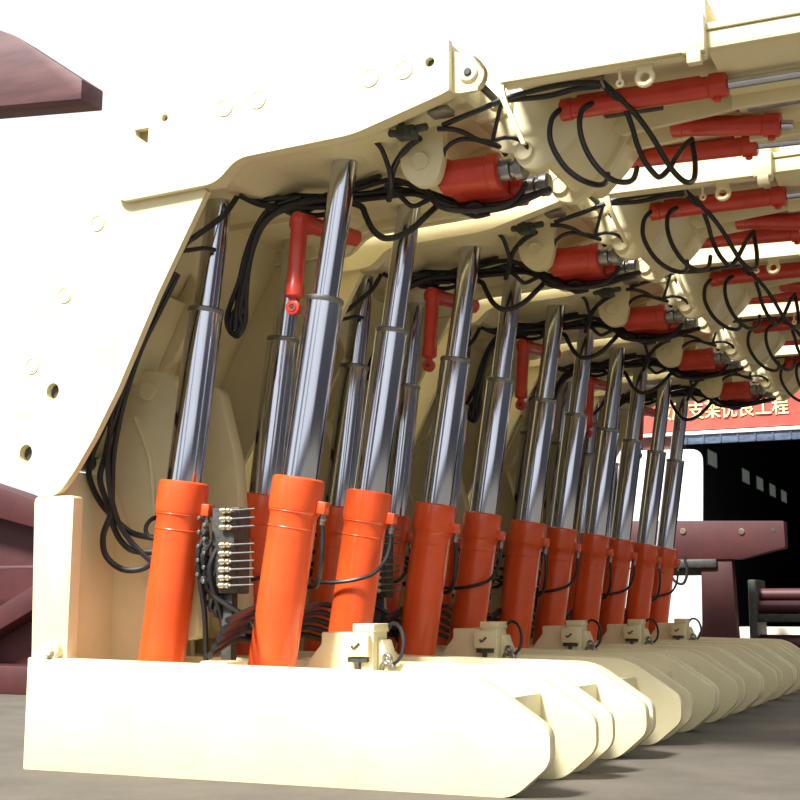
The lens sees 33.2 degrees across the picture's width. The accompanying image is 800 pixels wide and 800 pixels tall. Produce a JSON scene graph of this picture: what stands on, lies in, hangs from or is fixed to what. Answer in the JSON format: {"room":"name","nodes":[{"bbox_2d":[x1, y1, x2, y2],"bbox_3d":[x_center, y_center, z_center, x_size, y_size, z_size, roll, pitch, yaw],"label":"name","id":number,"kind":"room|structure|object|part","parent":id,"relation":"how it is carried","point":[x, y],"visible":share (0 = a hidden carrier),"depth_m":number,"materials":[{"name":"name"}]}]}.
{"room":"factory yard","nodes":[
{"label":"factory yard","id":0,"kind":"room"},
{"bbox_2d":[0,690,799,799],"bbox_3d":[3.124,2.894,13.576,60.000,0.180,62.000,-4,-10,24],"label":"floor","id":1,"kind":"structure","parent":0,"point":[753,753],"depth_m":5.27,"materials":[{"name":"concrete"}]},
{"bbox_2d":[0,30,102,694],"bbox_3d":[-3.430,-0.700,11.566,2.500,6.276,0.600,-4,-10,24],"label":"steel beam structure","id":2,"kind":"object","parent":1,"relation":"on","point":[32,83],"visible":0.38,"depth_m":11.35,"materials":[{"name":"red metal"}]},
{"bbox_3d":[-3.193,1.369,10.975,1.850,0.025,0.040,-4,-10,24],"label":"rail","id":3,"kind":"part","parent":2,"relation":"part of","materials":[{"name":"red metal"}]},
{"bbox_2d":[0,0,799,797],"bbox_3d":[0.315,0.116,5.710,3.972,2.840,1.511,-4,-10,24],"label":"support","id":4,"kind":"object","parent":1,"relation":"on","point":[170,614],"visible":1,"depth_m":5.64,"materials":[{"name":"beige paint"}]},
{"bbox_3d":[-1.282,-0.341,5.770,1.042,1.508,0.039,-4,-10,24],"label":"plate","id":5,"kind":"part","parent":4,"relation":"part of","materials":[{"name":"beige paint"}]},
{"bbox_3d":[-1.086,0.469,6.079,0.493,1.214,0.130,-4,-10,24],"label":"link arm","id":6,"kind":"part","parent":4,"relation":"part of","materials":[{"name":"beige paint"}]},
{"bbox_3d":[-0.997,0.866,5.807,0.216,0.750,0.216,3,-7,25],"label":"leg","id":7,"kind":"part","parent":4,"relation":"part of","materials":[{"name":"orange paint"}]},
{"bbox_3d":[-0.831,-0.651,5.973,0.112,0.520,0.112,3,-7,25],"label":"piston rod","id":8,"kind":"part","parent":4,"relation":"part of","materials":[{"name":"silver metal"}]},
{"bbox_3d":[-0.923,0.527,6.440,0.493,1.214,0.130,-4,-10,24],"label":"link arm","id":9,"kind":"part","parent":4,"relation":"part of","materials":[{"name":"beige paint"}]},
{"bbox_3d":[-0.658,0.772,5.602,0.119,0.010,0.008,-5,-11,31],"label":"lever","id":10,"kind":"part","parent":4,"relation":"part of","materials":[{"name":"metal"}]},
{"bbox_3d":[-0.658,0.740,5.607,0.119,0.010,0.008,-5,-11,31],"label":"lever","id":11,"kind":"part","parent":4,"relation":"part of","materials":[{"name":"metal"}]},
{"bbox_3d":[-0.658,0.706,5.613,0.119,0.010,0.008,-5,-11,31],"label":"lever","id":12,"kind":"part","parent":4,"relation":"part of","materials":[{"name":"metal"}]},
{"bbox_3d":[-0.658,0.673,5.618,0.119,0.010,0.008,-5,-11,31],"label":"lever","id":13,"kind":"part","parent":4,"relation":"part of","materials":[{"name":"metal"}]},
{"bbox_3d":[-0.658,0.640,5.623,0.119,0.010,0.008,-5,-11,31],"label":"lever","id":14,"kind":"part","parent":4,"relation":"part of","materials":[{"name":"metal"}]},
{"bbox_3d":[-0.658,0.604,5.629,0.119,0.010,0.008,-5,-11,31],"label":"lever","id":15,"kind":"part","parent":4,"relation":"part of","materials":[{"name":"metal"}]},
{"bbox_3d":[-0.658,0.531,5.640,0.119,0.010,0.008,-5,-11,31],"label":"lever","id":16,"kind":"part","parent":4,"relation":"part of","materials":[{"name":"metal"}]},
{"bbox_3d":[-0.658,0.496,5.646,0.119,0.010,0.008,-5,-11,31],"label":"lever","id":17,"kind":"part","parent":4,"relation":"part of","materials":[{"name":"metal"}]},
{"bbox_3d":[-0.658,0.461,5.651,0.119,0.010,0.008,-5,-11,31],"label":"lever","id":18,"kind":"part","parent":4,"relation":"part of","materials":[{"name":"metal"}]},
{"bbox_3d":[-0.710,0.967,6.443,0.216,0.750,0.216,3,-7,25],"label":"leg","id":19,"kind":"part","parent":4,"relation":"part of","materials":[{"name":"orange paint"}]},
{"bbox_3d":[-0.787,-0.167,6.866,1.042,1.508,0.030,-4,-10,24],"label":"plate","id":20,"kind":"part","parent":4,"relation":"part of","materials":[{"name":"beige paint"}]},
{"bbox_3d":[-0.528,-1.123,5.510,1.583,0.458,0.034,-4,-10,24],"label":"plate","id":21,"kind":"part","parent":4,"relation":"part of","materials":[{"name":"beige paint"}]},
{"bbox_3d":[-0.494,0.833,5.592,0.216,0.750,0.216,5,-6,25],"label":"leg","id":22,"kind":"part","parent":4,"relation":"part of","materials":[{"name":"orange paint"}]},
{"bbox_3d":[-0.544,-0.550,6.609,0.112,0.520,0.112,3,-7,25],"label":"piston rod","id":23,"kind":"part","parent":4,"relation":"part of","materials":[{"name":"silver metal"}]},
{"bbox_3d":[-0.276,-0.737,5.743,0.112,0.635,0.112,5,-6,25],"label":"piston rod","id":24,"kind":"part","parent":4,"relation":"part of","materials":[{"name":"silver metal"}]},
{"bbox_3d":[-0.212,0.933,6.216,0.216,0.750,0.216,5,-6,25],"label":"leg","id":25,"kind":"part","parent":4,"relation":"part of","materials":[{"name":"orange paint"}]},
{"bbox_3d":[-0.017,-0.943,6.641,1.583,0.458,0.030,-4,-10,24],"label":"plate","id":26,"kind":"part","parent":4,"relation":"part of","materials":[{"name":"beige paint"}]},
{"bbox_3d":[0.007,-0.638,6.367,0.112,0.635,0.112,5,-6,25],"label":"piston rod","id":27,"kind":"part","parent":4,"relation":"part of","materials":[{"name":"silver metal"}]},
{"bbox_3d":[0.163,-1.145,5.344,0.090,0.025,0.080,-4,-10,24],"label":"grease plate","id":28,"kind":"part","parent":4,"relation":"part of","materials":[{"name":"metal"}]},
{"bbox_3d":[0.463,-0.949,5.521,0.119,0.099,0.100,-4,-10,24],"label":"rod","id":29,"kind":"part","parent":4,"relation":"part of","materials":[{"name":"metal"}]},
{"bbox_3d":[0.586,-0.915,5.732,0.119,0.099,0.100,-4,-10,24],"label":"rod","id":30,"kind":"part","parent":4,"relation":"part of","materials":[{"name":"metal"}]},
{"bbox_3d":[1.586,-1.225,4.947,0.750,0.046,0.042,-4,-10,24],"label":"ram rod","id":31,"kind":"part","parent":4,"relation":"part of","materials":[{"name":"silver metal"}]},
{"bbox_3d":[1.933,-1.133,5.718,0.800,0.059,0.041,-4,-10,24],"label":"ram rod","id":32,"kind":"part","parent":4,"relation":"part of","materials":[{"name":"silver metal"}]},
{"bbox_3d":[1.568,-1.113,5.436,0.054,0.047,0.042,-4,-10,24],"label":"ram rod","id":33,"kind":"part","parent":4,"relation":"part of","materials":[{"name":"silver metal"}]},
{"bbox_2d":[245,147,799,755],"bbox_3d":[0.926,0.331,7.063,3.972,2.840,1.511,-4,-10,24],"label":"support","id":34,"kind":"object","parent":1,"relation":"on","point":[652,229],"visible":0.55,"depth_m":7.02,"materials":[{"name":"beige paint"}]},
{"bbox_3d":[-0.670,-0.126,7.123,1.042,1.508,0.039,-4,-10,24],"label":"plate","id":35,"kind":"part","parent":34,"relation":"part of","materials":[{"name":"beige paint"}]},
{"bbox_3d":[-0.475,0.684,7.432,0.493,1.214,0.130,-4,-10,24],"label":"link arm","id":36,"kind":"part","parent":34,"relation":"part of","materials":[{"name":"beige paint"}]},
{"bbox_3d":[-0.386,1.081,7.160,0.216,0.750,0.216,3,-7,25],"label":"leg","id":37,"kind":"part","parent":34,"relation":"part of","materials":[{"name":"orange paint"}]},
{"bbox_3d":[-0.312,0.742,7.793,0.493,1.214,0.130,-4,-10,24],"label":"link arm","id":38,"kind":"part","parent":34,"relation":"part of","materials":[{"name":"beige paint"}]},
{"bbox_3d":[-0.220,-0.436,7.326,0.112,0.520,0.112,3,-7,25],"label":"piston rod","id":39,"kind":"part","parent":34,"relation":"part of","materials":[{"name":"silver metal"}]},
{"bbox_3d":[-0.047,0.955,6.960,0.119,0.010,0.008,-5,-11,31],"label":"lever","id":40,"kind":"part","parent":34,"relation":"part of","materials":[{"name":"metal"}]},
{"bbox_3d":[-0.047,0.888,6.971,0.119,0.010,0.008,-5,-11,31],"label":"lever","id":41,"kind":"part","parent":34,"relation":"part of","materials":[{"name":"metal"}]},
{"bbox_3d":[-0.098,1.182,7.795,0.216,0.750,0.216,3,-7,25],"label":"leg","id":42,"kind":"part","parent":34,"relation":"part of","materials":[{"name":"orange paint"}]},
{"bbox_3d":[-0.175,0.048,8.218,1.042,1.508,0.030,-4,-10,24],"label":"plate","id":43,"kind":"part","parent":34,"relation":"part of","materials":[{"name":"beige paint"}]},
{"bbox_3d":[0.068,-0.335,7.962,0.112,0.520,0.112,3,-7,25],"label":"piston rod","id":44,"kind":"part","parent":34,"relation":"part of","materials":[{"name":"silver metal"}]},
{"bbox_3d":[0.117,1.048,6.945,0.216,0.750,0.216,5,-6,25],"label":"leg","id":45,"kind":"part","parent":34,"relation":"part of","materials":[{"name":"orange paint"}]},
{"bbox_3d":[0.084,-0.908,6.863,1.583,0.458,0.034,-4,-10,24],"label":"plate","id":46,"kind":"part","parent":34,"relation":"part of","materials":[{"name":"beige paint"}]},
{"bbox_3d":[0.336,-0.522,7.095,0.112,0.635,0.112,5,-6,25],"label":"piston rod","id":47,"kind":"part","parent":34,"relation":"part of","materials":[{"name":"silver metal"}]},
{"bbox_3d":[0.399,1.148,7.569,0.216,0.750,0.216,5,-6,25],"label":"leg","id":48,"kind":"part","parent":34,"relation":"part of","materials":[{"name":"orange paint"}]},
{"bbox_3d":[0.595,-0.728,7.994,1.583,0.458,0.030,-4,-10,24],"label":"plate","id":49,"kind":"part","parent":34,"relation":"part of","materials":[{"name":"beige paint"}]},
{"bbox_3d":[0.618,-0.422,7.719,0.112,0.635,0.112,5,-6,25],"label":"piston rod","id":50,"kind":"part","parent":34,"relation":"part of","materials":[{"name":"silver metal"}]},
{"bbox_3d":[0.774,-0.930,6.697,0.090,0.025,0.080,-4,-10,24],"label":"grease plate","id":51,"kind":"part","parent":34,"relation":"part of","materials":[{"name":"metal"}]},
{"bbox_3d":[1.074,-0.734,6.874,0.119,0.099,0.100,-4,-10,24],"label":"rod","id":52,"kind":"part","parent":34,"relation":"part of","materials":[{"name":"metal"}]},
{"bbox_3d":[1.197,-0.700,7.085,0.119,0.099,0.100,-4,-10,24],"label":"rod","id":53,"kind":"part","parent":34,"relation":"part of","materials":[{"name":"metal"}]},
{"bbox_3d":[2.197,-1.010,6.299,0.750,0.046,0.042,-4,-10,24],"label":"ram rod","id":54,"kind":"part","parent":34,"relation":"part of","materials":[{"name":"silver metal"}]},
{"bbox_2d":[396,241,799,728],"bbox_3d":[1.537,0.546,8.416,3.972,2.840,1.511,-4,-10,24],"label":"support","id":55,"kind":"object","parent":1,"relation":"on","point":[634,309],"visible":0.48,"depth_m":8.38,"materials":[{"name":"beige paint"}]},
{"bbox_3d":[0.137,0.899,8.785,0.493,1.214,0.130,-4,-10,24],"label":"link arm","id":56,"kind":"part","parent":55,"relation":"part of","materials":[{"name":"beige paint"}]},
{"bbox_3d":[-0.059,0.089,8.476,1.042,1.508,0.039,-4,-10,24],"label":"plate","id":57,"kind":"part","parent":55,"relation":"part of","materials":[{"name":"beige paint"}]},
{"bbox_3d":[0.226,1.296,8.512,0.216,0.750,0.216,3,-7,25],"label":"leg","id":58,"kind":"part","parent":55,"relation":"part of","materials":[{"name":"orange paint"}]},
{"bbox_3d":[0.300,0.957,9.145,0.493,1.214,0.130,-4,-10,24],"label":"link arm","id":59,"kind":"part","parent":55,"relation":"part of","materials":[{"name":"beige paint"}]},
{"bbox_3d":[0.392,-0.221,8.678,0.112,0.520,0.112,3,-7,25],"label":"piston rod","id":60,"kind":"part","parent":55,"relation":"part of","materials":[{"name":"silver metal"}]},
{"bbox_3d":[0.436,0.263,9.571,1.042,1.508,0.030,-4,-10,24],"label":"plate","id":61,"kind":"part","parent":55,"relation":"part of","materials":[{"name":"beige paint"}]},
{"bbox_3d":[0.695,-0.693,8.215,1.583,0.458,0.034,-4,-10,24],"label":"plate","id":62,"kind":"part","parent":55,"relation":"part of","materials":[{"name":"beige paint"}]},
{"bbox_3d":[0.729,1.264,8.297,0.216,0.750,0.216,5,-6,25],"label":"leg","id":63,"kind":"part","parent":55,"relation":"part of","materials":[{"name":"orange paint"}]},
{"bbox_3d":[0.947,-0.307,8.448,0.112,0.635,0.112,5,-6,25],"label":"piston rod","id":64,"kind":"part","parent":55,"relation":"part of","materials":[{"name":"silver metal"}]},
{"bbox_3d":[1.206,-0.513,9.346,1.583,0.458,0.030,-4,-10,24],"label":"plate","id":65,"kind":"part","parent":55,"relation":"part of","materials":[{"name":"beige paint"}]},
{"bbox_3d":[1.011,1.363,8.921,0.216,0.750,0.216,5,-6,25],"label":"leg","id":66,"kind":"part","parent":55,"relation":"part of","materials":[{"name":"orange paint"}]},
{"bbox_3d":[1.230,-0.207,9.072,0.112,0.635,0.112,5,-6,25],"label":"piston rod","id":67,"kind":"part","parent":55,"relation":"part of","materials":[{"name":"silver metal"}]},
{"bbox_3d":[1.386,-0.715,8.050,0.090,0.025,0.080,-4,-10,24],"label":"grease plate","id":68,"kind":"part","parent":55,"relation":"part of","materials":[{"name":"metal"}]},
{"bbox_3d":[1.686,-0.518,8.227,0.119,0.099,0.100,-4,-10,24],"label":"rod","id":69,"kind":"part","parent":55,"relation":"part of","materials":[{"name":"metal"}]},
{"bbox_3d":[1.808,-0.485,8.438,0.119,0.099,0.100,-4,-10,24],"label":"rod","id":70,"kind":"part","parent":55,"relation":"part of","materials":[{"name":"metal"}]},
{"bbox_2d":[468,301,799,710],"bbox_3d":[2.149,0.761,9.768,3.972,2.840,1.511,-4,-10,24],"label":"support","id":71,"kind":"object","parent":1,"relation":"on","point":[601,582],"visible":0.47,"depth_m":9.76,"materials":[{"name":"beige paint"}]},
{"bbox_3d":[0.837,1.511,9.865,0.216,0.750,0.216,3,-7,25],"label":"leg","id":72,"kind":"part","parent":71,"relation":"part of","materials":[{"name":"orange paint"}]},
{"bbox_3d":[0.553,0.304,9.829,1.042,1.508,0.039,-4,-10,24],"label":"plate","id":73,"kind":"part","parent":71,"relation":"part of","materials":[{"name":"beige paint"}]},
{"bbox_3d":[0.748,1.115,10.137,0.493,1.214,0.130,-4,-10,24],"label":"link arm","id":74,"kind":"part","parent":71,"relation":"part of","materials":[{"name":"beige paint"}]},
{"bbox_3d":[0.911,1.172,10.498,0.493,1.214,0.130,-4,-10,24],"label":"link arm","id":75,"kind":"part","parent":71,"relation":"part of","materials":[{"name":"beige paint"}]},
{"bbox_3d":[1.003,-0.006,10.031,0.112,0.520,0.112,3,-7,25],"label":"piston rod","id":76,"kind":"part","parent":71,"relation":"part of","materials":[{"name":"silver metal"}]},
{"bbox_3d":[1.048,0.478,10.924,1.042,1.508,0.030,-4,-10,24],"label":"plate","id":77,"kind":"part","parent":71,"relation":"part of","materials":[{"name":"beige paint"}]},
{"bbox_3d":[1.290,0.095,10.667,0.112,0.520,0.112,3,-7,25],"label":"piston rod","id":78,"kind":"part","parent":71,"relation":"part of","materials":[{"name":"silver metal"}]},
{"bbox_3d":[1.307,-0.477,9.568,1.583,0.458,0.034,-4,-10,24],"label":"plate","id":79,"kind":"part","parent":71,"relation":"part of","materials":[{"name":"beige paint"}]},
{"bbox_3d":[1.340,1.478,9.650,0.216,0.750,0.216,5,-6,25],"label":"leg","id":80,"kind":"part","parent":71,"relation":"part of","materials":[{"name":"orange paint"}]},
{"bbox_3d":[1.559,-0.092,9.801,0.112,0.635,0.112,5,-6,25],"label":"piston rod","id":81,"kind":"part","parent":71,"relation":"part of","materials":[{"name":"silver metal"}]},
{"bbox_3d":[1.622,1.578,10.274,0.216,0.750,0.216,5,-6,25],"label":"leg","id":82,"kind":"part","parent":71,"relation":"part of","materials":[{"name":"orange paint"}]},
{"bbox_3d":[1.841,0.008,10.425,0.112,0.635,0.112,5,-6,25],"label":"piston rod","id":83,"kind":"part","parent":71,"relation":"part of","materials":[{"name":"silver metal"}]},
{"bbox_3d":[2.297,-0.303,9.579,0.119,0.099,0.100,-4,-10,24],"label":"rod","id":84,"kind":"part","parent":71,"relation":"part of","materials":[{"name":"metal"}]},
{"bbox_3d":[2.420,-0.270,9.790,0.119,0.099,0.100,-4,-10,24],"label":"rod","id":85,"kind":"part","parent":71,"relation":"part of","materials":[{"name":"metal"}]},
{"bbox_2d":[616,449,703,635],"bbox_3d":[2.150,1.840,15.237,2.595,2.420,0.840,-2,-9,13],"label":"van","id":86,"kind":"object","parent":1,"relation":"on","point":[686,599],"visible":0.2,"depth_m":14.67,"materials":[{"name":"metal"}]},
{"bbox_2d":[541,345,799,697],"bbox_3d":[2.760,0.976,11.121,3.972,2.840,1.511,-4,-10,24],"label":"support","id":87,"kind":"object","parent":1,"relation":"on","point":[649,594],"visible":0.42,"depth_m":11.11,"materials":[{"name":"beige paint"}]},
{"bbox_3d":[1.449,1.726,11.218,0.216,0.750,0.216,3,-7,25],"label":"leg","id":88,"kind":"part","parent":87,"relation":"part of","materials":[{"name":"orange paint"}]},
{"bbox_3d":[1.164,0.519,11.181,1.042,1.508,0.039,-4,-10,24],"label":"plate","id":89,"kind":"part","parent":87,"relation":"part of","materials":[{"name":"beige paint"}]},
{"bbox_3d":[1.615,0.209,11.384,0.112,0.520,0.112,3,-7,25],"label":"piston rod","id":90,"kind":"part","parent":87,"relation":"part of","materials":[{"name":"silver metal"}]},
{"bbox_3d":[1.659,0.693,12.277,1.042,1.508,0.030,-4,-10,24],"label":"plate","id":91,"kind":"part","parent":87,"relation":"part of","materials":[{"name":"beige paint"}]},
{"bbox_3d":[1.902,0.310,12.020,0.112,0.520,0.112,3,-7,25],"label":"piston rod","id":92,"kind":"part","parent":87,"relation":"part of","materials":[{"name":"silver metal"}]},
{"bbox_3d":[1.918,-0.262,10.921,1.583,0.458,0.034,-4,-10,24],"label":"plate","id":93,"kind":"part","parent":87,"relation":"part of","materials":[{"name":"beige paint"}]},
{"bbox_3d":[1.952,1.694,11.003,0.216,0.750,0.216,5,-6,25],"label":"leg","id":94,"kind":"part","parent":87,"relation":"part of","materials":[{"name":"orange paint"}]},
{"bbox_3d":[2.170,0.123,11.153,0.112,0.635,0.112,5,-6,25],"label":"piston rod","id":95,"kind":"part","parent":87,"relation":"part of","materials":[{"name":"silver metal"}]},
{"bbox_3d":[2.234,1.793,11.627,0.216,0.750,0.216,5,-6,25],"label":"leg","id":96,"kind":"part","parent":87,"relation":"part of","materials":[{"name":"orange paint"}]},
{"bbox_3d":[2.429,-0.083,12.052,1.583,0.458,0.030,-4,-10,24],"label":"plate","id":97,"kind":"part","parent":87,"relation":"part of","materials":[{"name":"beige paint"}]},
{"bbox_3d":[2.453,0.223,11.777,0.112,0.635,0.112,5,-6,25],"label":"piston rod","id":98,"kind":"part","parent":87,"relation":"part of","materials":[{"name":"silver metal"}]},
{"bbox_3d":[2.909,-0.088,10.932,0.119,0.099,0.100,-4,-10,24],"label":"rod","id":99,"kind":"part","parent":87,"relation":"part of","materials":[{"name":"metal"}]},
{"bbox_3d":[3.031,-0.055,11.143,0.119,0.099,0.100,-4,-10,24],"label":"rod","id":100,"kind":"part","parent":87,"relation":"part of","materials":[{"name":"metal"}]},
{"bbox_2d":[631,521,787,637],"bbox_3d":[2.839,1.977,13.408,2.030,1.579,0.500,-4,-10,24],"label":"steel frame","id":101,"kind":"object","parent":1,"relation":"on","point":[710,550],"visible":0.53,"depth_m":13.21,"materials":[{"name":"red metal"}]},
{"bbox_3d":[2.839,1.401,13.499,2.030,0.414,0.200,-4,-10,24],"label":"cross arm","id":102,"kind":"part","parent":101,"relation":"part of","materials":[{"name":"red metal"}]},
{"bbox_2d":[748,580,799,647],"bbox_3d":[4.297,2.327,13.691,1.340,0.980,0.600,-4,-10,24],"label":"stack","id":103,"kind":"object","parent":1,"relation":"on","point":[766,605],"visible":0.56,"depth_m":13.71,"materials":[{"name":"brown metal"}]},
{"bbox_2d":[620,383,799,450],"bbox_3d":[5.043,1.250,15.327,8.700,3.620,0.250,-4,-10,24],"label":"wall","id":104,"kind":"structure","parent":0,"point":[646,441],"depth_m":16.14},
{"bbox_2d":[643,426,799,437],"bbox_3d":[5.701,0.246,14.989,7.100,0.040,0.090,-4,-10,24],"label":"trim","id":105,"kind":"structure","parent":104,"relation":"attached to","point":[784,427],"depth_m":15.72,"materials":[{"name":"white ceramic"}]},
{"bbox_2d":[643,389,799,432],"bbox_3d":[3.823,0.091,15.846,3.600,0.500,0.035,-4,-10,24],"label":"banner","id":106,"kind":"object","parent":104,"relation":"attached to","point":[787,412],"visible":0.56,"depth_m":15.75,"materials":[{"name":"red fabric"}]},
{"bbox_2d":[684,429,799,444],"bbox_3d":[6.151,0.290,14.786,6.120,0.110,0.077,-4,-10,24],"label":"trim","id":107,"kind":"structure","parent":104,"relation":"attached to","point":[782,434],"depth_m":15.71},
{"bbox_2d":[739,626,799,637],"bbox_3d":[5.948,2.635,14.060,6.200,0.490,0.700,-4,-10,24],"label":"trim","id":108,"kind":"structure","parent":104,"relation":"attached to","point":[744,631],"depth_m":14.54,"materials":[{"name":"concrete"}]},
{"bbox_2d":[687,441,799,626],"bbox_3d":[6.040,2.296,21.918,0.080,3.620,12.750,-4,-10,24],"label":"wall","id":109,"kind":"structure","parent":0,"point":[726,498],"depth_m":20.81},
{"bbox_2d":[706,448,716,469],"bbox_3d":[4.083,0.772,17.583,0.027,0.230,0.640,-4,-10,24],"label":"window","id":110,"kind":"structure","parent":109,"relation":"in","point":[711,456],"depth_m":17.50,"materials":[{"name":"grey glass"}]},
{"bbox_2d":[740,467,749,485],"bbox_3d":[5.102,1.130,19.838,0.027,0.230,0.640,-4,-10,24],"label":"window","id":111,"kind":"structure","parent":109,"relation":"in","point":[745,479],"depth_m":19.75,"materials":[{"name":"grey glass"}]},
{"bbox_2d":[755,475,762,492],"bbox_3d":[5.611,1.309,20.965,0.027,0.230,0.640,-4,-10,24],"label":"window","id":112,"kind":"structure","parent":109,"relation":"in","point":[758,480],"depth_m":20.85,"materials":[{"name":"grey glass"}]},
{"bbox_3d":[5.620,1.309,20.961,0.008,0.190,0.560,-4,-10,24],"label":"pane","id":113,"kind":"part","parent":112,"relation":"part of","materials":[{"name":"grey glass"}]},
{"bbox_2d":[768,482,775,498],"bbox_3d":[6.121,1.488,22.092,0.027,0.230,0.640,-4,-10,24],"label":"window","id":114,"kind":"structure","parent":109,"relation":"in","point":[771,487],"depth_m":21.98,"materials":[{"name":"grey glass"}]},
{"bbox_2d":[780,488,786,503],"bbox_3d":[6.630,1.668,23.220,0.027,0.230,0.640,-4,-10,24],"label":"window","id":115,"kind":"structure","parent":109,"relation":"in","point":[783,497],"depth_m":23.13,"materials":[{"name":"grey glass"}]},
{"bbox_3d":[6.639,1.667,23.216,0.008,0.190,0.560,-4,-10,24],"label":"pane","id":116,"kind":"part","parent":115,"relation":"part of","materials":[{"name":"grey glass"}]},
{"bbox_2d":[775,440,799,459],"bbox_3d":[8.902,0.369,20.985,6.300,0.100,12.850,-4,-10,24],"label":"ceiling","id":117,"kind":"structure","parent":0,"point":[792,446],"depth_m":23.48,"materials":[{"name":"black"}]}
]}

